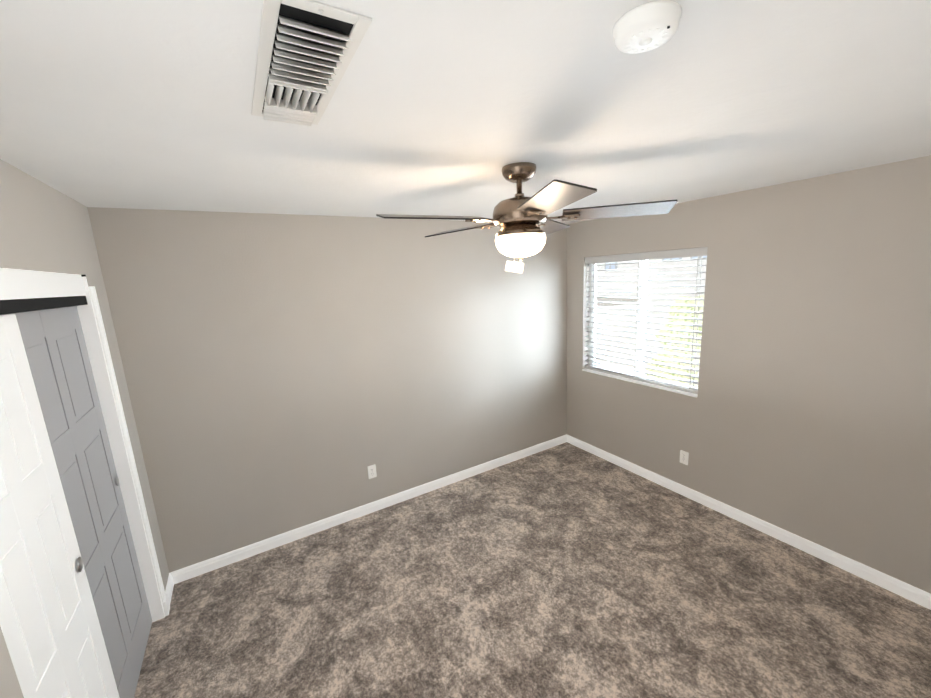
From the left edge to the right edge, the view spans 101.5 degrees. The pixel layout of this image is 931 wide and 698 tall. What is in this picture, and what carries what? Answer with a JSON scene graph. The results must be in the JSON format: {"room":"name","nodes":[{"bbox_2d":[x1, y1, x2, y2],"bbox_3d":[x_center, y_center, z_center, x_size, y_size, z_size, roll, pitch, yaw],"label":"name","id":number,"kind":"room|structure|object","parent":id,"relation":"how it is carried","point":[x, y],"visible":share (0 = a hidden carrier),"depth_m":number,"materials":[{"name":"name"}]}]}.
{"room":"empty bedroom","nodes":[
{"label":"empty bedroom","id":0,"kind":"room"},
{"bbox_2d":[0,159,168,697],"bbox_3d":[-1.254,0.635,0.932,0.120,2.440,3.300,-9,13,-30],"label":"wall","id":1,"kind":"structure","parent":0,"point":[44,227],"depth_m":1.66,"materials":[{"name":"beige paint"}]},
{"bbox_2d":[0,314,119,697],"bbox_3d":[-1.365,0.849,1.238,0.038,1.893,0.566,-9,13,-30],"label":"closet door","id":2,"kind":"structure","parent":1,"relation":"in","point":[52,632],"depth_m":1.24,"materials":[{"name":"white wood"}]},
{"bbox_2d":[2,306,151,697],"bbox_3d":[-1.732,0.767,1.760,0.038,1.893,0.818,-9,13,-30],"label":"closet door","id":3,"kind":"structure","parent":1,"relation":"in","point":[55,347],"depth_m":1.77,"materials":[{"name":"grey wood"}]},
{"bbox_2d":[0,275,164,621],"bbox_3d":[-1.595,0.730,1.538,0.120,2.060,1.350,-9,13,-30],"label":"door frame","id":4,"kind":"structure","parent":1,"relation":"attached to","point":[84,305],"depth_m":2.06,"materials":[{"name":"white wood"}]},
{"bbox_2d":[0,268,169,615],"bbox_3d":[-1.566,0.718,1.591,0.051,2.060,1.414,-9,13,-30],"label":"trim","id":5,"kind":"structure","parent":1,"relation":"attached to","point":[20,284],"depth_m":1.87,"materials":[{"name":"white wood"}]},
{"bbox_2d":[165,573,173,603],"bbox_3d":[-1.139,1.780,1.187,0.014,0.088,3.300,-9,13,-30],"label":"baseboard","id":6,"kind":"structure","parent":1,"relation":"attached to","point":[169,587],"depth_m":2.48,"materials":[{"name":"white wood"}]},
{"bbox_2d":[87,207,566,572],"bbox_3d":[-0.867,0.193,3.141,4.880,2.440,0.150,-9,13,-30],"label":"wall","id":7,"kind":"structure","parent":0,"point":[283,373],"depth_m":2.88,"materials":[{"name":"beige paint"}]},
{"bbox_2d":[170,434,566,583],"bbox_3d":[-0.404,1.299,3.506,3.730,0.088,0.014,-9,13,-30],"label":"baseboard","id":8,"kind":"structure","parent":7,"relation":"attached to","point":[209,565],"depth_m":3.15,"materials":[{"name":"white wood"}]},
{"bbox_2d":[367,464,376,478],"bbox_3d":[-0.793,1.044,3.231,0.070,0.115,0.008,-9,13,-30],"label":"electrical outlet","id":9,"kind":"object","parent":7,"relation":"attached to","point":[372,473],"visible":1,"depth_m":3.23,"materials":[{"name":"white plastic"}]},
{"bbox_2d":[0,0,930,223],"bbox_3d":[-0.036,-0.828,1.444,4.880,0.120,3.600,-9,13,-30],"label":"ceiling","id":10,"kind":"structure","parent":0,"point":[445,107],"depth_m":1.09,"materials":[{"name":"paint"}]},
{"bbox_2d":[251,0,371,125],"bbox_3d":[-0.391,-0.632,0.897,0.180,0.024,0.540,-9,13,-30],"label":"ceiling vent","id":11,"kind":"object","parent":10,"relation":"in","point":[307,49],"visible":1,"depth_m":0.81,"materials":[{"name":"white metal"}]},
{"bbox_2d":[376,162,677,272],"bbox_3d":[0.225,-0.603,1.802,1.277,0.482,1.295,-9,13,-30],"label":"ceiling fan","id":12,"kind":"object","parent":10,"relation":"hanging from","point":[526,224],"visible":1,"depth_m":1.71,"materials":[{"name":"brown metal"}]},
{"bbox_2d":[613,0,681,53],"bbox_3d":[0.364,-0.638,0.767,0.124,0.036,0.124,-9,13,-30],"label":"smoke detector","id":13,"kind":"object","parent":10,"relation":"attached to","point":[649,26],"visible":1,"depth_m":0.73,"materials":[{"name":"white plastic"}]},
{"bbox_2d":[134,442,930,697],"bbox_3d":[0.089,1.683,1.925,4.880,0.120,3.600,-9,13,-30],"label":"floor","id":14,"kind":"structure","parent":0,"point":[566,570],"depth_m":2.25,"materials":[{"name":"carpet"}]},
{"bbox_2d":[567,155,930,593],"bbox_3d":[2.046,0.100,2.871,0.150,2.440,3.300,-9,13,-30],"label":"wall","id":15,"kind":"structure","parent":0,"point":[806,413],"depth_m":2.47,"materials":[{"name":"beige paint"}]},
{"bbox_2d":[582,369,697,397],"bbox_3d":[1.602,0.299,3.605,0.097,0.016,1.195,-9,13,-30],"label":"window sill","id":16,"kind":"structure","parent":15,"relation":"attached to","point":[647,384],"depth_m":3.47,"materials":[{"name":"white wood"}]},
{"bbox_2d":[588,257,706,387],"bbox_3d":[1.637,-0.285,3.532,0.068,1.186,1.195,-9,13,-30],"label":"window","id":17,"kind":"structure","parent":15,"relation":"in","point":[644,271],"depth_m":3.55,"materials":[{"name":"glass"}]},
{"bbox_2d":[585,247,707,393],"bbox_3d":[1.575,-0.283,3.494,0.080,1.167,1.187,-9,13,-30],"label":"window blind","id":18,"kind":"object","parent":17,"relation":"attached to","point":[691,252],"visible":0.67,"depth_m":3.40,"materials":[{"name":"white plastic"}]},
{"bbox_2d":[680,450,688,464],"bbox_3d":[1.867,0.928,3.248,0.008,0.115,0.070,-9,13,-30],"label":"outlet","id":19,"kind":"object","parent":15,"relation":"attached to","point":[684,456],"visible":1,"depth_m":3.24,"materials":[{"name":"white plastic"}]},
{"bbox_2d":[567,435,930,609],"bbox_3d":[2.034,1.265,3.051,0.014,0.088,3.300,-9,13,-30],"label":"baseboard","id":20,"kind":"structure","parent":15,"relation":"attached to","point":[894,585],"depth_m":2.71,"materials":[{"name":"white wood"}]},
{"label":"outside","id":21,"kind":"structure","parent":0,"visible":0},
{"bbox_3d":[18.217,0.282,20.698,44.400,0.200,70.000,-9,13,-30],"label":"ground","id":22,"kind":"structure","parent":21,"visible":0},
{"bbox_2d":[595,256,706,376],"bbox_3d":[7.354,-2.051,16.914,12.900,6.840,17.100,-9,13,-30],"label":"house","id":23,"kind":"structure","parent":22,"relation":"on","point":[663,276],"depth_m":12.81,"materials":[{"name":"white"}]},
{"bbox_2d":[646,295,703,386],"bbox_3d":[4.616,1.237,7.062,1.895,4.341,2.500,-9,13,-30],"label":"tree","id":24,"kind":"object","parent":22,"relation":"on","point":[678,308],"depth_m":6.83,"materials":[{"name":"green plant"}]}
]}

